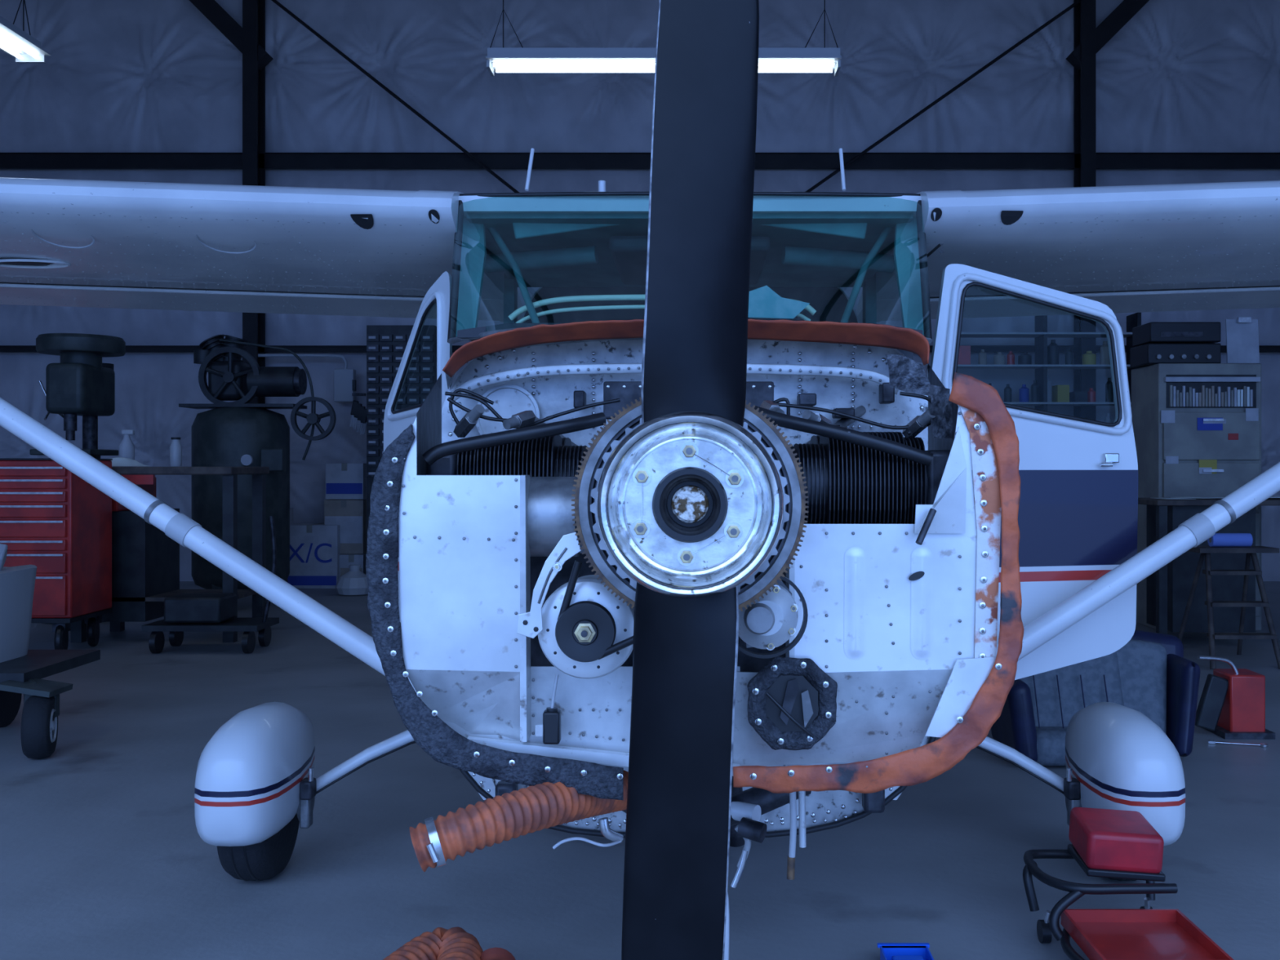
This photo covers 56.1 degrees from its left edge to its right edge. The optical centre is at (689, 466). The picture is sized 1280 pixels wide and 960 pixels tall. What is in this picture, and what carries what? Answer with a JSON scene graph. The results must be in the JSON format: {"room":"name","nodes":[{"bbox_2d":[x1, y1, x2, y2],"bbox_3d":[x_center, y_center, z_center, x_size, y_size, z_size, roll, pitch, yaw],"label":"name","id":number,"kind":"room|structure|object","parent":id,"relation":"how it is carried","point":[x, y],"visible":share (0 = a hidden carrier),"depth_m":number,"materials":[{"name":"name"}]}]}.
{"room":"aircraft hangar","nodes":[
{"label":"aircraft hangar","id":0,"kind":"room"},
{"bbox_2d":[0,0,1279,581],"bbox_3d":[-0.250,-2.200,13.519,17.500,7.000,0.158,0,0,0],"label":"wall","id":1,"kind":"structure","parent":0,"point":[119,76],"depth_m":13.50,"materials":[{"name":"grey metal"}]},
{"bbox_2d":[485,0,656,76],"label":"fluorescent light fixture","id":2,"kind":"object","parent":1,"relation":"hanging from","point":[522,60],"depth_m":8.34,"materials":[{"name":"white metal"}]},
{"bbox_2d":[758,0,841,76],"label":"fluorescent light fixture","id":3,"kind":"object","parent":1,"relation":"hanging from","point":[805,60],"depth_m":8.34,"materials":[{"name":"white metal"}]},
{"bbox_2d":[0,581,1279,959],"bbox_3d":[-0.250,1.400,6.450,17.900,0.200,14.900,0,0,0],"label":"floor","id":4,"kind":"structure","parent":0,"point":[104,855],"depth_m":4.03,"materials":[{"name":"concrete"}]},
{"bbox_2d":[0,543,100,759],"bbox_3d":[-3.453,0.829,5.676,1.294,0.942,0.933,0,0,0],"label":"utility cart","id":5,"kind":"object","parent":4,"relation":"on","point":[22,669],"visible":1,"depth_m":5.69,"materials":[{"name":"grey metal"}]},
{"bbox_2d":[0,564,36,662],"bbox_3d":[-3.650,0.713,5.750,0.830,0.459,0.630,0,0,0],"label":"plastic tub","id":6,"kind":"object","parent":5,"relation":"in","point":[17,584],"depth_m":5.80,"materials":[{"name":"grey plastic"}]},
{"bbox_2d":[0,457,112,649],"bbox_3d":[-4.780,0.621,8.450,1.139,1.357,0.660,0,0,0],"label":"tool chest","id":7,"kind":"object","parent":4,"relation":"on","point":[52,520],"visible":0.91,"depth_m":8.17,"materials":[{"name":"red paint"}]},
{"bbox_2d":[30,333,125,624],"bbox_3d":[-5.174,0.095,10.235,0.680,2.410,0.770,0,0,0],"label":"press","id":8,"kind":"object","parent":4,"relation":"on","point":[82,385],"visible":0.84,"depth_m":9.99,"materials":[{"name":"metal"}]},
{"bbox_2d":[70,466,269,642],"bbox_3d":[-3.973,0.650,9.200,1.221,1.300,0.800,0,0,0],"label":"workbench","id":9,"kind":"object","parent":4,"relation":"on","point":[145,561],"visible":0.51,"depth_m":8.90,"materials":[{"name":"black metal"}]},
{"bbox_2d":[119,429,134,459],"bbox_3d":[-4.411,-0.146,9.400,0.110,0.288,0.110,0,0,0],"label":"spray bottle","id":10,"kind":"object","parent":9,"relation":"on","point":[126,447],"visible":0.86,"depth_m":9.37,"materials":[{"name":"white plastic"}]},
{"bbox_2d":[111,457,148,466],"bbox_3d":[-4.275,-0.038,9.030,0.340,0.069,0.300,0,0,0],"label":"rag","id":11,"kind":"object","parent":9,"relation":"on","point":[117,461],"visible":0.73,"depth_m":8.97,"materials":[{"name":"white fabric"}]},
{"bbox_2d":[169,437,182,466],"bbox_3d":[-4.028,-0.116,9.400,0.090,0.228,0.090,0,0,0],"label":"bottle","id":12,"kind":"object","parent":9,"relation":"on","point":[175,448],"visible":1,"depth_m":9.37,"materials":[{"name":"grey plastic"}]},
{"bbox_2d":[111,589,257,601],"bbox_3d":[-3.998,0.985,9.200,1.172,0.030,0.600,0,0,0],"label":"shelf","id":13,"kind":"object","parent":9,"relation":"attached to","point":[159,595],"depth_m":9.04,"materials":[{"name":"brown wood"}]},
{"bbox_2d":[141,515,279,653],"bbox_3d":[-3.362,0.824,8.520,0.866,0.951,0.480,0,0,0],"label":"dolly","id":14,"kind":"object","parent":4,"relation":"on","point":[185,611],"visible":0.94,"depth_m":8.35,"materials":[{"name":"paint"}]},
{"bbox_2d":[178,334,336,589],"bbox_3d":[-3.970,0.031,11.185,1.435,2.538,0.890,0,0,0],"label":"air compressor","id":15,"kind":"object","parent":4,"relation":"on","point":[239,433],"visible":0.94,"depth_m":10.97,"materials":[{"name":"paint"}]},
{"bbox_2d":[287,523,340,588],"bbox_3d":[-4.060,0.962,13.046,0.597,0.676,0.507,0,0,0],"label":"cardboard box","id":16,"kind":"object","parent":4,"relation":"on","point":[314,548],"visible":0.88,"depth_m":12.80,"materials":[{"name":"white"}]},
{"bbox_2d":[335,564,368,595],"bbox_3d":[-3.409,1.150,12.200,0.370,0.300,0.380,0,0,0],"label":"jug","id":17,"kind":"object","parent":4,"relation":"on","point":[354,582],"visible":0.94,"depth_m":12.07,"materials":[{"name":"plastic"}]},
{"bbox_2d":[339,553,366,576],"bbox_3d":[-3.635,1.121,13.018,0.258,0.358,0.284,0,0,0],"label":"cardboard box","id":18,"kind":"object","parent":4,"relation":"on","point":[345,560],"visible":0.36,"depth_m":12.88,"materials":[{"name":"white cardboard"}]},
{"bbox_2d":[324,499,366,554],"bbox_3d":[-3.723,0.648,13.023,0.423,0.582,0.254,0,0,0],"label":"cardboard box","id":19,"kind":"object","parent":18,"relation":"on","point":[350,515],"visible":0.66,"depth_m":12.90,"materials":[{"name":"cardboard"}]},
{"bbox_2d":[325,462,366,499],"bbox_3d":[-3.722,0.157,13.028,0.409,0.390,0.224,0,0,0],"label":"cardboard box","id":20,"kind":"object","parent":19,"relation":"on","point":[344,481],"visible":0.84,"depth_m":12.92,"materials":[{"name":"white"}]},
{"bbox_2d":[366,324,436,550],"bbox_3d":[-3.052,-0.096,12.807,0.714,2.791,0.385,0,0,0],"label":"tall cabinet","id":21,"kind":"object","parent":4,"relation":"on","point":[386,344],"visible":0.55,"depth_m":12.64,"materials":[{"name":"metal"}]},
{"bbox_2d":[349,392,366,435],"bbox_3d":[-3.573,-0.570,12.967,0.211,0.450,0.065,0,0,0],"label":"gloves","id":22,"kind":"object","parent":21,"relation":"hanging from","point":[358,412],"visible":0.96,"depth_m":12.94,"materials":[{"name":"black fabric"}]},
{"bbox_2d":[382,926,515,959],"bbox_3d":[-0.631,1.228,2.839,0.450,0.134,0.482,0,0,0],"label":"hose","id":23,"kind":"object","parent":4,"relation":"on","point":[454,943],"visible":1,"depth_m":2.94,"materials":[{"name":"orange rubber"}]},
{"bbox_2d":[0,0,1279,959],"bbox_3d":[0.000,0.125,4.135,8.450,2.350,8.450,0,0,45],"label":"airplane","id":24,"kind":"object","parent":4,"relation":"on","point":[690,557],"visible":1,"depth_m":2.26,"materials":[{"name":"white metal"}]},
{"bbox_2d":[350,213,373,229],"bbox_3d":[-0.952,-0.716,3.510,0.065,0.030,0.074,0,0,0],"label":"vent","id":25,"kind":"object","parent":24,"relation":"attached to","point":[357,221],"depth_m":3.51,"materials":[{"name":"black"}]},
{"bbox_2d":[552,561,562,571],"bbox_3d":[-0.224,0.169,2.029,0.016,0.016,0.002,0,0,0],"label":"bolt","id":26,"kind":"object","parent":24,"relation":"in","point":[557,566],"depth_m":2.03,"materials":[{"name":"metal"}]},
{"bbox_2d":[631,519,649,537],"bbox_3d":[-0.075,0.094,1.815,0.028,0.028,0.003,0,0,0],"label":"bolt","id":27,"kind":"object","parent":24,"relation":"in","point":[640,528],"depth_m":1.81,"materials":[{"name":"metal"}]},
{"bbox_2d":[632,466,651,485],"bbox_3d":[-0.073,0.015,1.815,0.028,0.028,0.003,0,0,0],"label":"bolt","id":28,"kind":"object","parent":24,"relation":"in","point":[642,476],"depth_m":1.81,"materials":[{"name":"metal"}]},
{"bbox_2d":[677,547,696,566],"bbox_3d":[-0.005,0.136,1.815,0.028,0.028,0.003,0,0,0],"label":"bolt","id":29,"kind":"object","parent":24,"relation":"in","point":[686,557],"depth_m":1.81,"materials":[{"name":"metal"}]},
{"bbox_2d":[680,441,698,460],"bbox_3d":[-0.001,-0.023,1.815,0.028,0.028,0.003,0,0,0],"label":"bolt","id":30,"kind":"object","parent":24,"relation":"in","point":[689,451],"depth_m":1.81,"materials":[{"name":"metal"}]},
{"bbox_2d":[724,521,742,540],"bbox_3d":[0.066,0.098,1.815,0.028,0.028,0.003,0,0,0],"label":"bolt","id":31,"kind":"object","parent":24,"relation":"in","point":[733,531],"depth_m":1.81,"materials":[{"name":"metal"}]},
{"bbox_2d":[725,469,744,488],"bbox_3d":[0.068,0.018,1.815,0.028,0.028,0.003,0,0,0],"label":"bolt","id":32,"kind":"object","parent":24,"relation":"in","point":[735,478],"depth_m":1.81,"materials":[{"name":"metal"}]},
{"bbox_2d":[746,656,837,750],"bbox_3d":[0.183,0.422,2.126,0.161,0.168,0.038,0,0,0],"label":"cover plate","id":33,"kind":"object","parent":24,"relation":"attached to","point":[792,704],"depth_m":2.13,"materials":[{"name":"metal"}]},
{"bbox_2d":[1000,210,1023,225],"bbox_3d":[0.931,-0.724,3.492,0.065,0.030,0.062,0,0,0],"label":"vent","id":34,"kind":"object","parent":24,"relation":"attached to","point":[1007,217],"depth_m":3.49,"materials":[{"name":"black"}]},
{"bbox_2d":[0,0,1279,420],"bbox_3d":[-0.250,-2.200,6.260,17.200,7.000,14.520,0,0,0],"label":"steel frame","id":35,"kind":"object","parent":4,"relation":"on","point":[250,39],"visible":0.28,"depth_m":13.42,"materials":[{"name":"black metal"}]},
{"bbox_2d":[257,353,355,402],"bbox_3d":[-4.496,-0.980,13.248,1.635,0.531,0.145,0,0,0],"label":"electrical box","id":36,"kind":"object","parent":35,"relation":"attached to","point":[344,380],"visible":0.86,"depth_m":13.20,"materials":[{"name":"grey metal"}]},
{"bbox_2d":[876,942,933,959],"bbox_3d":[0.557,1.274,3.069,0.135,0.053,0.146,0,0,0],"label":"plastic tray","id":37,"kind":"object","parent":4,"relation":"on","point":[888,951],"visible":1,"depth_m":3.13,"materials":[{"name":"blue plastic"}]},
{"bbox_2d":[957,312,1141,422],"bbox_3d":[3.798,-0.174,12.975,2.047,2.948,0.350,0,0,0],"label":"storage shelf","id":38,"kind":"object","parent":4,"relation":"on","point":[1043,394],"visible":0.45,"depth_m":12.93,"materials":[{"name":"grey metal"}]},
{"bbox_2d":[991,630,1200,765],"bbox_3d":[1.815,1.014,5.356,0.911,0.542,0.511,0,0,0],"label":"seat","id":39,"kind":"object","parent":4,"relation":"on","point":[1150,675],"visible":0.51,"depth_m":5.30,"materials":[{"name":"fabric"}]},
{"bbox_2d":[1019,651,1124,726],"bbox_3d":[1.684,1.030,5.350,0.480,0.445,0.242,0,0,0],"label":"seat cushion","id":40,"kind":"object","parent":39,"relation":"on","point":[1057,695],"depth_m":5.30,"materials":[{"name":"grey fabric"}]},
{"bbox_2d":[1115,639,1166,734],"bbox_3d":[1.993,1.010,5.400,0.327,0.475,0.249,0,0,0],"label":"cushion","id":41,"kind":"object","parent":39,"relation":"on","point":[1140,664],"depth_m":5.35,"materials":[{"name":"grey fabric"}]},
{"bbox_2d":[1022,807,1233,959],"bbox_3d":[1.117,1.132,3.142,0.392,0.336,0.623,0,0,0],"label":"stool","id":42,"kind":"object","parent":4,"relation":"on","point":[1105,842],"visible":1,"depth_m":3.18,"materials":[{"name":"red metal"}]},
{"bbox_2d":[1068,807,1164,873],"bbox_3d":[1.168,1.025,3.300,0.203,0.123,0.224,0,0,4],"label":"seat cushion","id":43,"kind":"object","parent":42,"relation":"on","point":[1103,841],"depth_m":3.20,"materials":[{"name":"red leather"}]},
{"bbox_2d":[1075,922,1216,959],"bbox_3d":[1.141,1.211,3.020,0.295,0.008,0.320,0,0,0],"label":"tray","id":44,"kind":"object","parent":42,"relation":"on","point":[1115,940],"depth_m":3.04,"materials":[{"name":"red paint"}]},
{"bbox_2d":[1131,363,1261,631],"bbox_3d":[4.119,0.241,9.770,0.818,2.118,0.660,0,0,0],"label":"filing cabinet","id":45,"kind":"object","parent":4,"relation":"on","point":[1197,427],"visible":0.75,"depth_m":9.47,"materials":[{"name":"metal"}]},
{"bbox_2d":[1168,385,1172,406],"bbox_3d":[3.799,-0.559,9.480,0.018,0.168,0.020,0,0,0],"label":"magazine","id":46,"kind":"object","parent":45,"relation":"on","point":[1170,386],"depth_m":9.47,"materials":[{"name":"grey paper"}]},
{"bbox_2d":[1172,386,1175,406],"bbox_3d":[3.825,-0.554,9.480,0.018,0.159,0.020,0,0,0],"label":"magazine","id":47,"kind":"object","parent":45,"relation":"on","point":[1173,387],"depth_m":9.47,"materials":[{"name":"grey paper"}]},
{"bbox_2d":[1129,322,1220,368],"bbox_3d":[3.957,-0.991,9.787,0.587,0.335,0.425,0,0,0],"label":"stereo receiver","id":48,"kind":"object","parent":45,"relation":"on","point":[1153,343],"visible":0.95,"depth_m":9.60,"materials":[{"name":"black plastic"}]},
{"bbox_2d":[1175,390,1178,406],"bbox_3d":[3.850,-0.539,9.480,0.018,0.129,0.020,0,0,0],"label":"magazine","id":49,"kind":"object","parent":45,"relation":"on","point":[1176,391],"depth_m":9.47,"materials":[{"name":"grey paper"}]},
{"bbox_2d":[1178,392,1182,406],"bbox_3d":[3.875,-0.530,9.480,0.018,0.111,0.020,0,0,0],"label":"magazine","id":50,"kind":"object","parent":45,"relation":"on","point":[1180,393],"depth_m":9.47,"materials":[{"name":"grey paper"}]},
{"bbox_2d":[1182,386,1185,406],"bbox_3d":[3.901,-0.556,9.480,0.018,0.163,0.020,0,0,0],"label":"magazine","id":51,"kind":"object","parent":45,"relation":"on","point":[1183,387],"depth_m":9.47,"materials":[{"name":"grey paper"}]},
{"bbox_2d":[1185,392,1188,406],"bbox_3d":[3.926,-0.531,9.480,0.018,0.111,0.020,0,0,0],"label":"magazine","id":52,"kind":"object","parent":45,"relation":"on","point":[1186,393],"depth_m":9.47,"materials":[{"name":"grey paper"}]},
{"bbox_2d":[1188,386,1191,406],"bbox_3d":[3.951,-0.551,9.480,0.018,0.152,0.020,0,0,0],"label":"magazine","id":53,"kind":"object","parent":45,"relation":"on","point":[1189,388],"depth_m":9.47,"materials":[{"name":"grey paper"}]},
{"bbox_2d":[1191,388,1195,406],"bbox_3d":[3.976,-0.545,9.480,0.018,0.141,0.020,0,0,0],"label":"magazine","id":54,"kind":"object","parent":45,"relation":"on","point":[1193,389],"depth_m":9.47,"materials":[{"name":"grey paper"}]},
{"bbox_2d":[1195,392,1198,406],"bbox_3d":[4.002,-0.530,9.480,0.018,0.110,0.020,0,0,0],"label":"magazine","id":55,"kind":"object","parent":45,"relation":"on","point":[1196,393],"depth_m":9.47,"materials":[{"name":"white paper"}]},
{"bbox_2d":[1198,392,1201,406],"bbox_3d":[4.027,-0.530,9.480,0.018,0.110,0.020,0,0,0],"label":"magazine","id":56,"kind":"object","parent":45,"relation":"on","point":[1199,393],"depth_m":9.47,"materials":[{"name":"paper"}]},
{"bbox_2d":[1201,385,1204,406],"bbox_3d":[4.052,-0.558,9.480,0.018,0.165,0.020,0,0,0],"label":"magazine","id":57,"kind":"object","parent":45,"relation":"on","point":[1202,386],"depth_m":9.47,"materials":[{"name":"paper"}]},
{"bbox_2d":[1204,387,1208,406],"bbox_3d":[4.078,-0.548,9.480,0.018,0.147,0.020,0,0,0],"label":"magazine","id":58,"kind":"object","parent":45,"relation":"on","point":[1206,388],"depth_m":9.47,"materials":[{"name":"grey paper"}]},
{"bbox_2d":[1208,388,1211,406],"bbox_3d":[4.103,-0.546,9.480,0.018,0.142,0.020,0,0,0],"label":"magazine","id":59,"kind":"object","parent":45,"relation":"on","point":[1209,389],"depth_m":9.47,"materials":[{"name":"paper"}]},
{"bbox_2d":[1210,386,1213,406],"bbox_3d":[4.128,-0.556,9.480,0.018,0.162,0.020,0,0,0],"label":"magazine","id":60,"kind":"object","parent":45,"relation":"on","point":[1211,387],"depth_m":9.47,"materials":[{"name":"paper"}]},
{"bbox_2d":[1213,393,1217,406],"bbox_3d":[4.154,-0.526,9.480,0.018,0.102,0.020,0,0,0],"label":"magazine","id":61,"kind":"object","parent":45,"relation":"on","point":[1215,394],"depth_m":9.47,"materials":[{"name":"grey paper"}]},
{"bbox_2d":[1217,386,1220,406],"bbox_3d":[4.179,-0.553,9.480,0.018,0.156,0.020,0,0,0],"label":"magazine","id":62,"kind":"object","parent":45,"relation":"on","point":[1218,388],"depth_m":9.47,"materials":[{"name":"grey paper"}]},
{"bbox_2d":[1220,392,1223,406],"bbox_3d":[4.204,-0.531,9.480,0.018,0.112,0.020,0,0,0],"label":"magazine","id":63,"kind":"object","parent":45,"relation":"on","point":[1221,393],"depth_m":9.47,"materials":[{"name":"paper"}]},
{"bbox_2d":[1223,391,1226,406],"bbox_3d":[4.229,-0.533,9.480,0.018,0.117,0.020,0,0,0],"label":"magazine","id":64,"kind":"object","parent":45,"relation":"on","point":[1224,393],"depth_m":9.47,"materials":[{"name":"grey paper"}]},
{"bbox_2d":[1226,386,1230,406],"bbox_3d":[4.255,-0.552,9.480,0.018,0.154,0.020,0,0,0],"label":"magazine","id":65,"kind":"object","parent":45,"relation":"on","point":[1228,388],"depth_m":9.47,"materials":[{"name":"grey paper"}]},
{"bbox_2d":[1230,390,1233,406],"bbox_3d":[4.280,-0.540,9.480,0.018,0.129,0.020,0,0,0],"label":"magazine","id":66,"kind":"object","parent":45,"relation":"on","point":[1231,391],"depth_m":9.47,"materials":[{"name":"grey paper"}]},
{"bbox_2d":[1233,387,1236,406],"bbox_3d":[4.306,-0.550,9.480,0.018,0.149,0.020,0,0,0],"label":"magazine","id":67,"kind":"object","parent":45,"relation":"on","point":[1234,388],"depth_m":9.47,"materials":[{"name":"grey paper"}]},
{"bbox_2d":[1236,389,1239,406],"bbox_3d":[4.331,-0.541,9.480,0.018,0.133,0.020,0,0,0],"label":"magazine","id":68,"kind":"object","parent":45,"relation":"on","point":[1237,390],"depth_m":9.47,"materials":[{"name":"white paper"}]},
{"bbox_2d":[1240,389,1243,406],"bbox_3d":[4.356,-0.542,9.480,0.018,0.134,0.020,0,0,0],"label":"magazine","id":69,"kind":"object","parent":45,"relation":"on","point":[1241,390],"depth_m":9.47,"materials":[{"name":"white paper"}]},
{"bbox_2d":[1225,317,1259,363],"bbox_3d":[4.489,-1.023,9.737,0.260,0.370,0.064,0,0,0],"label":"clipboard","id":70,"kind":"object","parent":45,"relation":"on","point":[1242,333],"visible":0.89,"depth_m":9.74,"materials":[{"name":"metal"}]},
{"bbox_2d":[1243,386,1246,406],"bbox_3d":[4.381,-0.555,9.480,0.018,0.160,0.020,0,0,0],"label":"magazine","id":71,"kind":"object","parent":45,"relation":"on","point":[1244,387],"depth_m":9.47,"materials":[{"name":"grey paper"}]},
{"bbox_2d":[1246,386,1249,406],"bbox_3d":[4.407,-0.552,9.480,0.018,0.155,0.020,0,0,0],"label":"magazine","id":72,"kind":"object","parent":45,"relation":"on","point":[1247,388],"depth_m":9.47,"materials":[{"name":"white paper"}]},
{"bbox_2d":[1249,389,1253,406],"bbox_3d":[4.432,-0.541,9.480,0.018,0.133,0.020,0,0,0],"label":"magazine","id":73,"kind":"object","parent":45,"relation":"on","point":[1251,390],"depth_m":9.47,"materials":[{"name":"grey paper"}]},
{"bbox_2d":[1135,497,1279,634],"bbox_3d":[4.375,0.770,8.950,2.050,1.060,0.700,0,0,0],"label":"desk","id":74,"kind":"object","parent":4,"relation":"on","point":[1168,588],"visible":0.5,"depth_m":8.70,"materials":[{"name":"brown wood"}]},
{"bbox_2d":[1155,496,1279,498],"bbox_3d":[4.270,0.228,8.963,1.560,0.020,0.525,0,0,0],"label":"tabletop","id":75,"kind":"object","parent":74,"relation":"on","point":[1271,496],"visible":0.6,"depth_m":8.94,"materials":[{"name":"brown wood"}]},
{"bbox_2d":[1177,546,1279,669],"bbox_3d":[3.597,0.920,7.998,0.520,0.771,0.630,0,0,0],"label":"step ladder","id":76,"kind":"object","parent":4,"relation":"on","point":[1205,551],"visible":0.9,"depth_m":7.85,"materials":[{"name":"grey metal"}]},
{"bbox_2d":[1207,533,1253,546],"bbox_3d":[3.587,0.487,7.970,0.264,0.090,0.090,0,0,0],"label":"roll","id":77,"kind":"object","parent":76,"relation":"on","point":[1218,540],"visible":0.89,"depth_m":7.93,"materials":[{"name":"blue"}]},
{"bbox_2d":[1195,655,1275,739],"bbox_3d":[2.614,1.105,5.850,0.353,0.390,0.260,0,0,0],"label":"gas can","id":78,"kind":"object","parent":4,"relation":"on","point":[1232,704],"visible":0.95,"depth_m":5.75,"materials":[{"name":"paint"}]},
{"bbox_2d":[1208,740,1268,746],"bbox_3d":[2.557,1.292,5.599,0.257,0.010,0.036,0,0,17],"label":"wrench","id":79,"kind":"object","parent":4,"relation":"on","point":[1262,744],"visible":1,"depth_m":5.59,"materials":[{"name":"metal"}]},
{"bbox_3d":[-0.250,-5.800,6.450,17.900,0.200,14.900,0,0,0],"label":"ceiling","id":80,"kind":"structure","parent":0,"visible":0},
{"bbox_2d":[0,0,51,62],"bbox_3d":[-4.623,-4.247,7.200,0.280,2.825,2.457,0,0,0],"label":"fluorescent light fixture","id":81,"kind":"object","parent":80,"relation":"hanging from","point":[14,41],"visible":1,"depth_m":8.24,"materials":[{"name":"white metal"}]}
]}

